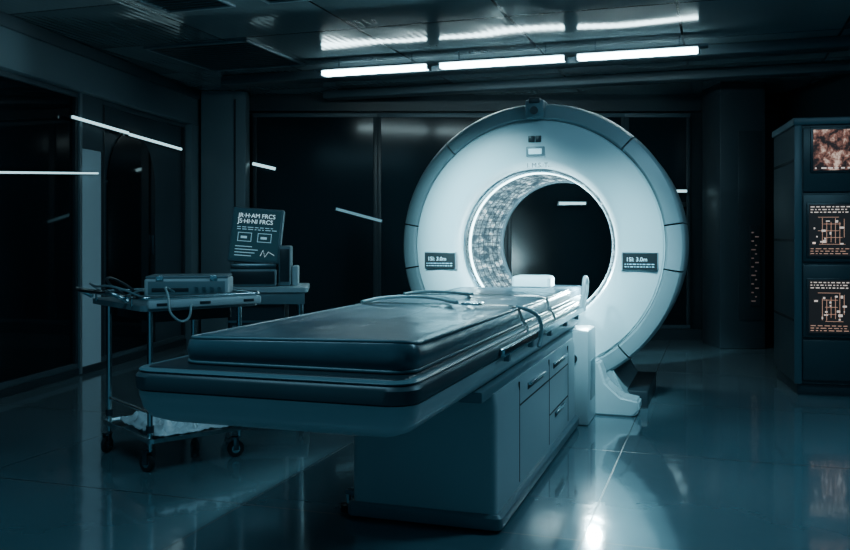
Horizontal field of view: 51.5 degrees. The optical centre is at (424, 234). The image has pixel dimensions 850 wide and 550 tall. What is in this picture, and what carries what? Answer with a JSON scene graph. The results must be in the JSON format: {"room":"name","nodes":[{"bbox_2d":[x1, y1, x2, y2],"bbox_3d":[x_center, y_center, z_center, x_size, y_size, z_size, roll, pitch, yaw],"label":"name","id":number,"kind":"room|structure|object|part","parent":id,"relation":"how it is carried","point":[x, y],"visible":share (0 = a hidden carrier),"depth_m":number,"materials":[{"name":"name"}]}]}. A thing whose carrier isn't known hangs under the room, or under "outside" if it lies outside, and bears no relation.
{"room":"radiology room","nodes":[
{"label":"radiology room","id":0,"kind":"room"},
{"bbox_2d":[0,26,200,126],"bbox_3d":[-3.553,-1.415,3.938,0.221,0.389,12.500,0,0,9],"label":"header","id":1,"kind":"object","parent":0,"point":[20,54],"visible":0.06,"depth_m":7.57,"materials":[{"name":"blue paint"}]},
{"bbox_2d":[0,69,81,382],"bbox_3d":[-3.350,-0.015,5.137,0.080,2.410,4.930,0,0,9],"label":"window","id":2,"kind":"structure","parent":1,"relation":"attached to","point":[5,74],"depth_m":6.99,"materials":[{"name":"glass"}]},
{"bbox_3d":[-3.368,-0.040,5.124,0.013,2.340,4.880,0,0,9],"label":"pane","id":3,"kind":"part","parent":2,"relation":"part of","materials":[{"name":"black glass"}]},
{"bbox_2d":[0,171,97,174],"bbox_3d":[-3.068,-0.472,6.676,0.026,0.168,2.281,0,0,9],"label":"wall light","id":4,"kind":"object","parent":2,"relation":"attached to","point":[1,172],"visible":1,"depth_m":6.97,"materials":[{"name":"white plastic"}]},
{"bbox_2d":[82,148,100,366],"bbox_3d":[-2.980,0.220,7.756,0.080,1.940,0.380,0,0,9],"label":"leaf","id":5,"kind":"object","parent":2,"relation":"attached to","point":[91,159],"visible":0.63,"depth_m":7.77,"materials":[{"name":"blue"}]},
{"bbox_2d":[82,93,102,151],"bbox_3d":[-2.975,-0.985,7.755,0.090,0.470,0.380,0,0,9],"label":"transom","id":6,"kind":"object","parent":2,"relation":"attached to","point":[92,107],"visible":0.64,"depth_m":7.77,"materials":[{"name":"paint"}]},
{"bbox_2d":[70,115,128,134],"bbox_3d":[-2.886,-0.978,7.868,0.026,0.056,0.991,0,0,9],"label":"wall light","id":7,"kind":"object","parent":2,"relation":"attached to","point":[71,116],"visible":1,"depth_m":7.80,"materials":[{"name":"white plastic"}]},
{"bbox_2d":[0,11,200,100],"bbox_3d":[-3.429,-1.559,3.920,0.038,0.098,12.500,0,0,9],"label":"upper lip","id":8,"kind":"object","parent":1,"relation":"attached to","point":[8,21],"visible":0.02,"depth_m":7.53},
{"bbox_2d":[103,100,184,354],"bbox_3d":[-2.797,-0.045,8.820,0.060,2.350,1.780,0,0,9],"label":"wall","id":9,"kind":"structure","parent":1,"relation":"attached to","point":[106,103],"depth_m":9.20,"materials":[{"name":"paint"}]},
{"bbox_2d":[106,131,154,353],"bbox_3d":[-2.832,0.045,8.532,0.014,2.090,0.960,0,0,9],"label":"leaf","id":10,"kind":"object","parent":9,"relation":"attached to","point":[130,184],"visible":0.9,"depth_m":8.44,"materials":[{"name":"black glass"}]},
{"bbox_2d":[151,235,153,254],"bbox_3d":[-2.755,0.100,8.915,0.025,0.200,0.020,0,0,9],"label":"door handle","id":11,"kind":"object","parent":10,"relation":"attached to","point":[152,236],"depth_m":8.91,"materials":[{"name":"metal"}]},
{"bbox_3d":[-2.803,-0.040,8.821,0.012,2.340,1.760,0,0,9],"label":"pane","id":12,"kind":"part","parent":9,"relation":"part of","materials":[{"name":"black glass"}]},
{"bbox_2d":[127,133,181,150],"bbox_3d":[-2.735,-0.945,8.988,0.026,0.060,1.191,0,0,9],"label":"wall light","id":13,"kind":"object","parent":9,"relation":"attached to","point":[129,134],"visible":0.96,"depth_m":8.91,"materials":[{"name":"white plastic"}]},
{"bbox_2d":[201,91,249,333],"bbox_3d":[-2.250,-0.204,9.950,0.500,2.808,0.240,0,0,0],"label":"pillar","id":14,"kind":"structure","parent":0,"point":[217,107],"depth_m":9.83,"materials":[{"name":"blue paint"}]},
{"bbox_2d":[234,99,235,262],"bbox_3d":[-2.115,-0.205,9.823,0.010,2.610,0.016,0,0,0],"label":"reveal","id":15,"kind":"object","parent":14,"relation":"attached to","point":[234,99],"visible":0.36,"depth_m":9.81,"materials":[{"name":"black metal"}]},
{"bbox_2d":[0,340,849,549],"bbox_3d":[-0.250,1.250,4.250,9.300,0.100,12.500,0,0,0],"label":"floor","id":16,"kind":"structure","parent":0,"point":[723,454],"depth_m":4.35,"materials":[{"name":"tile"}]},
{"bbox_2d":[0,339,185,397],"bbox_3d":[-3.523,1.169,3.934,0.048,0.060,12.500,0,0,9],"label":"baseboard","id":17,"kind":"structure","parent":16,"relation":"on","point":[30,385],"depth_m":7.52,"materials":[{"name":"paint"}]},
{"bbox_2d":[0,363,77,389],"bbox_3d":[-3.362,1.117,5.123,0.062,0.045,4.900,0,0,9],"label":"frame","id":18,"kind":"object","parent":17,"relation":"on","point":[25,379],"visible":1,"depth_m":6.95,"materials":[{"name":"paint"}]},
{"bbox_2d":[72,97,77,363],"bbox_3d":[-2.995,-0.040,7.523,0.060,2.270,0.045,0,0,9],"label":"frame","id":19,"kind":"object","parent":18,"relation":"on","point":[74,99],"visible":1,"depth_m":7.50,"materials":[{"name":"paint"}]},
{"bbox_2d":[101,335,184,361],"bbox_3d":[-2.797,1.117,8.820,0.060,0.045,1.780,0,0,9],"label":"frame","id":20,"kind":"object","parent":17,"relation":"on","point":[180,337],"visible":0.74,"depth_m":8.66,"materials":[{"name":"paint"}]},
{"bbox_2d":[101,105,104,356],"bbox_3d":[-2.928,-0.040,7.963,0.060,2.270,0.045,0,0,9],"label":"frame","id":21,"kind":"object","parent":20,"relation":"on","point":[103,152],"visible":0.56,"depth_m":7.95,"materials":[{"name":"paint"}]},
{"bbox_2d":[181,128,184,334],"bbox_3d":[-2.666,-0.040,9.678,0.060,2.270,0.045,0,0,9],"label":"frame","id":22,"kind":"object","parent":20,"relation":"on","point":[182,129],"visible":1,"depth_m":9.65,"materials":[{"name":"paint"}]},
{"bbox_2d":[75,273,260,471],"bbox_3d":[-1.405,0.709,4.799,0.797,0.983,0.812,0,0,-40],"label":"trolley","id":23,"kind":"object","parent":16,"relation":"on","point":[166,297],"visible":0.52,"depth_m":4.67,"materials":[{"name":"silver metal"}]},
{"bbox_3d":[-1.731,0.315,4.667,0.128,0.070,0.542,0,0,-40],"label":"push handle","id":24,"kind":"part","parent":23,"relation":"part of","materials":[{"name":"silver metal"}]},
{"bbox_3d":[-1.750,0.708,4.889,0.029,0.705,0.029,0,0,-40],"label":"post","id":25,"kind":"part","parent":23,"relation":"part of","materials":[{"name":"silver metal"}]},
{"bbox_3d":[-1.390,0.708,4.460,0.029,0.705,0.029,0,0,-40],"label":"post","id":26,"kind":"part","parent":23,"relation":"part of","materials":[{"name":"silver metal"}]},
{"bbox_2d":[120,411,227,435],"bbox_3d":[-1.292,0.963,4.810,0.560,0.112,0.538,0,0,-40],"label":"drape","id":27,"kind":"object","parent":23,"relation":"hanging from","point":[136,423],"depth_m":4.60,"materials":[{"name":"white fabric"}]},
{"bbox_3d":[-1.381,0.315,4.853,0.690,0.019,0.760,0,0,-40],"label":"rail","id":28,"kind":"part","parent":23,"relation":"part of","materials":[{"name":"silver metal"}]},
{"bbox_2d":[104,416,252,443],"bbox_3d":[-1.342,1.036,4.846,0.630,0.028,0.650,0,0,-40],"label":"shelf","id":29,"kind":"object","parent":23,"relation":"attached to","point":[126,425],"depth_m":4.61,"materials":[{"name":"silver metal"}]},
{"bbox_3d":[-1.270,0.282,4.701,0.400,0.070,0.007,0,0,-8],"label":"panel","id":30,"kind":"part","parent":23,"relation":"part of","materials":[{"name":"grey paint"}]},
{"bbox_3d":[-1.292,0.225,4.856,0.430,0.012,0.300,0,0,-8],"label":"lid","id":31,"kind":"part","parent":23,"relation":"part of","materials":[{"name":"grey paint"}]},
{"bbox_3d":[-1.367,0.708,5.210,0.029,0.705,0.029,0,0,-40],"label":"post","id":32,"kind":"part","parent":23,"relation":"part of","materials":[{"name":"silver metal"}]},
{"bbox_3d":[-1.007,0.708,4.781,0.029,0.705,0.029,0,0,-40],"label":"post","id":33,"kind":"part","parent":23,"relation":"part of","materials":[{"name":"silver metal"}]},
{"bbox_2d":[185,124,200,343],"bbox_3d":[-2.640,-0.011,9.909,0.220,2.419,0.420,0,0,9],"label":"end post","id":34,"kind":"object","parent":16,"relation":"on","point":[192,132],"visible":0.4,"depth_m":9.71,"materials":[{"name":"grey metal"}]},
{"bbox_2d":[227,207,309,327],"bbox_3d":[-1.038,0.508,5.752,0.555,1.384,0.500,0,0,-6],"label":"cart","id":35,"kind":"object","parent":16,"relation":"on","point":[262,264],"visible":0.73,"depth_m":5.65,"materials":[{"name":"paint"}]},
{"bbox_2d":[227,320,269,322],"bbox_3d":[-1.059,0.544,5.546,0.370,0.012,0.015,0,0,-6],"label":"shelf","id":36,"kind":"object","parent":35,"relation":"attached to","point":[229,321],"depth_m":5.54,"materials":[{"name":"silver metal"}]},
{"bbox_2d":[135,275,588,530],"bbox_3d":[0.163,0.731,4.746,1.073,0.938,4.249,0,0,18],"label":"table","id":37,"kind":"object","parent":16,"relation":"on","point":[455,403],"visible":1,"depth_m":3.56,"materials":[{"name":"paint"}]},
{"bbox_3d":[-0.305,1.115,3.831,0.080,0.020,0.040,0,0,18],"label":"level foot arm","id":38,"kind":"part","parent":37,"relation":"part of","materials":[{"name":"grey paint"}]},
{"bbox_2d":[135,300,579,437],"bbox_3d":[0.033,0.531,4.383,1.994,0.197,3.566,0,0,0],"label":"tray","id":39,"kind":"object","parent":37,"relation":"on","point":[359,401],"depth_m":2.80,"materials":[{"name":"paint"}]},
{"bbox_3d":[-0.065,0.381,3.957,0.837,0.104,2.362,0,0,18],"label":"mattress","id":40,"kind":"part","parent":37,"relation":"part of","materials":[{"name":"leather"}]},
{"bbox_3d":[0.535,0.632,4.522,0.100,0.045,2.300,0,0,18],"label":"carriage rail","id":41,"kind":"part","parent":37,"relation":"part of","materials":[{"name":"grey metal"}]},
{"bbox_3d":[0.551,0.697,4.317,0.016,0.012,0.380,0,0,18],"label":"drawer pull","id":42,"kind":"part","parent":37,"relation":"part of","materials":[{"name":"silver metal"}]},
{"bbox_3d":[0.667,0.482,4.663,0.027,0.035,2.250,0,0,18],"label":"rail","id":43,"kind":"part","parent":37,"relation":"part of","materials":[{"name":"silver metal"}]},
{"bbox_3d":[0.765,0.972,4.963,0.016,0.012,0.280,0,0,18],"label":"drawer pull","id":44,"kind":"part","parent":37,"relation":"part of","materials":[{"name":"silver metal"}]},
{"bbox_3d":[0.765,0.697,4.963,0.016,0.012,0.380,0,0,18],"label":"drawer pull","id":45,"kind":"part","parent":37,"relation":"part of","materials":[{"name":"silver metal"}]},
{"bbox_3d":[1.033,0.420,5.758,0.020,0.160,0.120,0,0,18],"label":"handle plate","id":46,"kind":"part","parent":37,"relation":"part of","materials":[{"name":"paint"}]},
{"bbox_3d":[1.036,0.372,5.757,0.050,0.221,0.169,0,0,18],"label":"handle","id":47,"kind":"part","parent":37,"relation":"part of","materials":[{"name":"paint"}]},
{"bbox_2d":[404,97,688,425],"bbox_3d":[0.874,0.125,6.470,2.006,2.150,1.725,0,0,18],"label":"gantry","id":48,"kind":"object","parent":16,"relation":"on","point":[460,209],"visible":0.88,"depth_m":6.08,"materials":[{"name":"white plastic"}]},
{"bbox_2d":[702,83,764,348],"bbox_3d":[3.350,-0.204,9.600,0.480,2.808,0.600,0,0,0],"label":"pillar","id":49,"kind":"structure","parent":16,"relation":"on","point":[728,109],"depth_m":9.30,"materials":[{"name":"paint"}]},
{"bbox_2d":[738,131,761,319],"bbox_3d":[3.425,-0.100,9.293,0.250,2.000,0.016,0,0,0],"label":"panel","id":50,"kind":"object","parent":49,"relation":"attached to","point":[749,142],"visible":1,"depth_m":9.29,"materials":[{"name":"paint"}]},
{"bbox_2d":[750,225,759,305],"bbox_3d":[3.470,0.325,9.278,0.100,0.850,0.016,0,0,0],"label":"status strip","id":51,"kind":"object","parent":50,"relation":"attached to","point":[753,228],"visible":1,"depth_m":9.27,"materials":[{"name":"plastic"}]},
{"bbox_2d":[772,117,849,395],"bbox_3d":[3.422,0.163,6.900,1.180,2.075,0.942,0,0,12],"label":"equipment rack","id":52,"kind":"object","parent":16,"relation":"on","point":[812,155],"visible":1,"depth_m":6.55,"materials":[{"name":"metal"}]},
{"bbox_3d":[3.066,-0.560,6.526,0.510,0.480,0.022,0,0,12],"label":"door","id":53,"kind":"part","parent":52,"relation":"part of","materials":[{"name":"paint"}]},
{"bbox_3d":[3.066,-0.050,6.526,0.510,0.500,0.022,0,0,12],"label":"door","id":54,"kind":"part","parent":52,"relation":"part of","materials":[{"name":"paint"}]},
{"bbox_3d":[3.066,0.490,6.526,0.510,0.540,0.022,0,0,12],"label":"door","id":55,"kind":"part","parent":52,"relation":"part of","materials":[{"name":"paint"}]},
{"bbox_3d":[3.066,0.930,6.526,0.510,0.300,0.022,0,0,12],"label":"door","id":56,"kind":"part","parent":52,"relation":"part of","materials":[{"name":"paint"}]},
{"bbox_3d":[2.997,0.530,6.524,0.325,0.420,0.014,0,0,12],"label":"screen frame","id":57,"kind":"part","parent":52,"relation":"part of","materials":[{"name":"plastic"}]},
{"bbox_3d":[2.997,-0.035,6.524,0.325,0.410,0.014,0,0,12],"label":"screen frame","id":58,"kind":"part","parent":52,"relation":"part of","materials":[{"name":"plastic"}]},
{"bbox_3d":[3.068,-0.630,6.509,0.420,0.340,0.014,0,0,12],"label":"screen frame","id":59,"kind":"part","parent":52,"relation":"part of","materials":[{"name":"plastic"}]},
{"bbox_2d":[0,0,849,93],"bbox_3d":[-0.250,-1.660,4.250,9.300,0.100,12.500,0,0,0],"label":"ceiling","id":60,"kind":"structure","parent":0,"point":[317,34],"depth_m":7.01,"materials":[{"name":"metal"}]},
{"bbox_2d":[137,0,235,12],"bbox_3d":[-1.666,-1.600,5.988,0.550,0.021,0.550,0,0,18],"label":"ceiling vent","id":61,"kind":"object","parent":60,"relation":"in","point":[168,6],"depth_m":6.14,"materials":[{"name":"black metal"}]},
{"bbox_2d":[143,39,305,71],"bbox_3d":[-1.766,-1.600,7.916,1.000,0.021,1.100,0,0,18],"label":"ceiling vent","id":62,"kind":"object","parent":60,"relation":"in","point":[241,54],"depth_m":7.86,"materials":[{"name":"black metal"}]},
{"bbox_2d":[261,0,309,3],"bbox_3d":[-0.907,-1.600,5.737,0.550,0.021,0.550,0,0,18],"label":"ceiling vent","id":63,"kind":"object","parent":60,"relation":"in","point":[266,1],"depth_m":6.01,"materials":[{"name":"black metal"}]},
{"bbox_2d":[314,36,708,76],"bbox_3d":[0.635,-1.535,7.596,3.440,0.150,0.120,0,0,18],"label":"ceiling light fixture","id":64,"kind":"object","parent":60,"relation":"attached to","point":[679,49],"depth_m":7.51,"materials":[{"name":"white plastic"}]},
{"bbox_2d":[221,35,849,87],"bbox_3d":[1.242,-1.564,7.933,6.900,0.088,0.221,0,0,18],"label":"beam","id":65,"kind":"structure","parent":60,"relation":"attached to","point":[835,43],"depth_m":7.82,"materials":[{"name":"metal"}]},
{"bbox_2d":[323,61,849,100],"bbox_3d":[1.694,-1.564,8.984,5.900,0.088,0.200,0,0,18],"label":"beam","id":66,"kind":"structure","parent":60,"relation":"attached to","point":[843,67],"depth_m":8.88,"materials":[{"name":"metal"}]},
{"bbox_2d":[250,112,778,328],"bbox_3d":[0.900,-0.205,10.310,7.000,2.810,0.180,0,0,0],"label":"wall","id":67,"kind":"structure","parent":0,"point":[771,118],"depth_m":10.22,"materials":[{"name":"paint"}]},
{"bbox_2d":[751,232,758,301],"bbox_3d":[3.469,0.334,9.269,0.077,0.732,0.004,0,0,0],"label":"status marks","id":68,"kind":"object","parent":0,"point":[751,232],"depth_m":9.27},
{"bbox_2d":[779,74,849,126],"bbox_3d":[4.200,-0.205,4.200,0.200,2.810,12.400,0,0,0],"label":"wall","id":69,"kind":"structure","parent":0,"point":[829,96],"depth_m":9.14,"materials":[{"name":"paint"}]},
{"bbox_2d":[252,162,276,170],"bbox_3d":[-1.850,-0.790,10.139,0.288,0.104,0.024,0,0,0],"label":"wall light","id":70,"kind":"object","parent":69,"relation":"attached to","point":[253,163],"visible":1,"depth_m":10.13,"materials":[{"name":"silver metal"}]},
{"bbox_2d":[335,207,382,222],"bbox_3d":[-0.760,-0.230,10.139,0.549,0.182,0.024,0,0,0],"label":"wall light","id":71,"kind":"object","parent":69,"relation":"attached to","point":[336,208],"visible":1,"depth_m":10.13,"materials":[{"name":"white plastic"}]},
{"bbox_2d":[377,113,492,116],"bbox_3d":[0.200,-1.377,10.160,1.500,0.045,0.060,0,0,0],"label":"frame","id":72,"kind":"object","parent":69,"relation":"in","point":[378,114],"depth_m":10.13,"materials":[{"name":"paint"}]},
{"bbox_2d":[253,113,685,324],"bbox_3d":[0.530,-0.165,10.160,5.020,2.470,0.060,0,0,0],"label":"window","id":73,"kind":"structure","parent":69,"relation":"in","point":[254,114],"depth_m":10.15,"materials":[{"name":"glass"}]},
{"bbox_3d":[-1.265,-0.160,10.154,1.410,2.460,0.012,0,0,0],"label":"pane","id":74,"kind":"part","parent":73,"relation":"part of","materials":[{"name":"black glass"}]},
{"bbox_3d":[0.200,-0.160,10.154,1.480,2.460,0.012,0,0,0],"label":"pane","id":75,"kind":"part","parent":73,"relation":"part of","materials":[{"name":"black glass"}]},
{"bbox_3d":[1.625,-0.160,10.154,1.330,2.460,0.012,0,0,0],"label":"pane","id":76,"kind":"part","parent":73,"relation":"part of","materials":[{"name":"black glass"}]},
{"bbox_2d":[557,201,586,205],"bbox_3d":[1.680,-0.360,10.068,0.340,0.050,0.065,0,0,0],"label":"wall light","id":77,"kind":"object","parent":73,"relation":"attached to","point":[559,203],"visible":1,"depth_m":10.04,"materials":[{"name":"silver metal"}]},
{"bbox_3d":[2.675,-0.160,10.154,0.730,2.460,0.012,0,0,0],"label":"pane","id":78,"kind":"part","parent":73,"relation":"part of","materials":[{"name":"black glass"}]},
{"bbox_2d":[676,189,687,192],"bbox_3d":[2.830,-0.500,10.068,0.340,0.050,0.065,0,0,0],"label":"wall light","id":79,"kind":"object","parent":73,"relation":"attached to","point":[678,190],"visible":0.44,"depth_m":10.05,"materials":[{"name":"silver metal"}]},
{"bbox_2d":[249,94,782,111],"bbox_3d":[0.800,-1.514,10.160,6.600,0.189,0.120,0,0,0],"label":"header","id":80,"kind":"object","parent":69,"relation":"attached to","point":[258,102],"visible":0.64,"depth_m":10.10,"materials":[{"name":"paint"}]},
{"bbox_2d":[595,113,624,116],"bbox_3d":[1.625,-1.377,10.160,1.350,0.045,0.060,0,0,0],"label":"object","id":81,"kind":"structure","parent":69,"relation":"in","point":[600,114],"depth_m":10.13,"materials":[{"name":"paint"}]},
{"bbox_2d":[625,113,689,116],"bbox_3d":[2.675,-1.377,10.160,0.750,0.045,0.060,0,0,0],"label":"frame","id":82,"kind":"object","parent":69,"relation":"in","point":[626,114],"depth_m":10.13,"materials":[{"name":"paint"}]},
{"bbox_2d":[651,329,773,339],"bbox_3d":[1.000,1.140,10.090,6.000,0.120,0.060,0,0,0],"label":"baseboard","id":83,"kind":"structure","parent":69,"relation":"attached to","point":[661,334],"depth_m":10.06,"materials":[{"name":"paint"}]},
{"bbox_3d":[2.675,1.058,10.160,0.750,0.045,0.060,0,0,0],"label":"frame","id":84,"kind":"object","parent":83,"relation":"on","visible":0},
{"bbox_2d":[625,117,628,131],"bbox_3d":[2.322,-0.160,10.160,0.045,2.390,0.060,0,0,0],"label":"frame","id":85,"kind":"object","parent":84,"relation":"on","point":[626,118],"visible":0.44,"depth_m":10.13,"materials":[{"name":"paint"}]},
{"bbox_2d":[686,117,689,324],"bbox_3d":[3.027,-0.160,10.160,0.045,2.390,0.060,0,0,0],"label":"frame","id":86,"kind":"object","parent":84,"relation":"on","point":[687,118],"visible":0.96,"depth_m":10.13,"materials":[{"name":"paint"}]},
{"bbox_3d":[1.625,1.058,10.160,1.350,0.045,0.060,0,0,0],"label":"frame","id":87,"kind":"object","parent":83,"relation":"on","visible":0},
{"bbox_2d":[508,214,511,273],"bbox_3d":[0.973,-0.160,10.160,0.045,2.390,0.060,0,0,0],"label":"frame","id":88,"kind":"object","parent":87,"relation":"on","point":[510,218],"visible":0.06,"depth_m":10.13,"materials":[{"name":"paint"}]},
{"bbox_2d":[621,117,624,128],"bbox_3d":[2.277,-0.160,10.160,0.045,2.390,0.060,0,0,0],"label":"frame","id":89,"kind":"object","parent":87,"relation":"on","point":[622,118],"visible":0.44,"depth_m":10.13,"materials":[{"name":"paint"}]},
{"bbox_3d":[0.200,1.058,10.160,1.500,0.045,0.060,0,0,0],"label":"frame","id":90,"kind":"object","parent":83,"relation":"on","visible":0},
{"bbox_2d":[377,117,380,296],"bbox_3d":[-0.527,-0.160,10.160,0.045,2.390,0.060,0,0,0],"label":"frame","id":91,"kind":"object","parent":90,"relation":"on","point":[378,118],"visible":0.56,"depth_m":10.13,"materials":[{"name":"paint"}]},
{"bbox_2d":[504,223,507,264],"bbox_3d":[0.927,-0.160,10.160,0.045,2.390,0.060,0,0,0],"label":"frame","id":92,"kind":"object","parent":90,"relation":"on","point":[506,230],"visible":0.02,"depth_m":10.13,"materials":[{"name":"paint"}]},
{"bbox_3d":[-1.265,1.058,10.160,1.430,0.045,0.060,0,0,0],"label":"frame","id":93,"kind":"object","parent":83,"relation":"on","visible":0},
{"bbox_2d":[253,117,256,207],"bbox_3d":[-1.958,-0.160,10.160,0.045,2.390,0.060,0,0,0],"label":"frame","id":94,"kind":"object","parent":93,"relation":"on","point":[254,118],"visible":0.44,"depth_m":10.13,"materials":[{"name":"paint"}]},
{"bbox_2d":[373,117,376,297],"bbox_3d":[-0.573,-0.160,10.160,0.045,2.390,0.060,0,0,0],"label":"frame","id":95,"kind":"object","parent":93,"relation":"on","point":[374,118],"visible":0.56,"depth_m":10.13,"materials":[{"name":"paint"}]}
]}

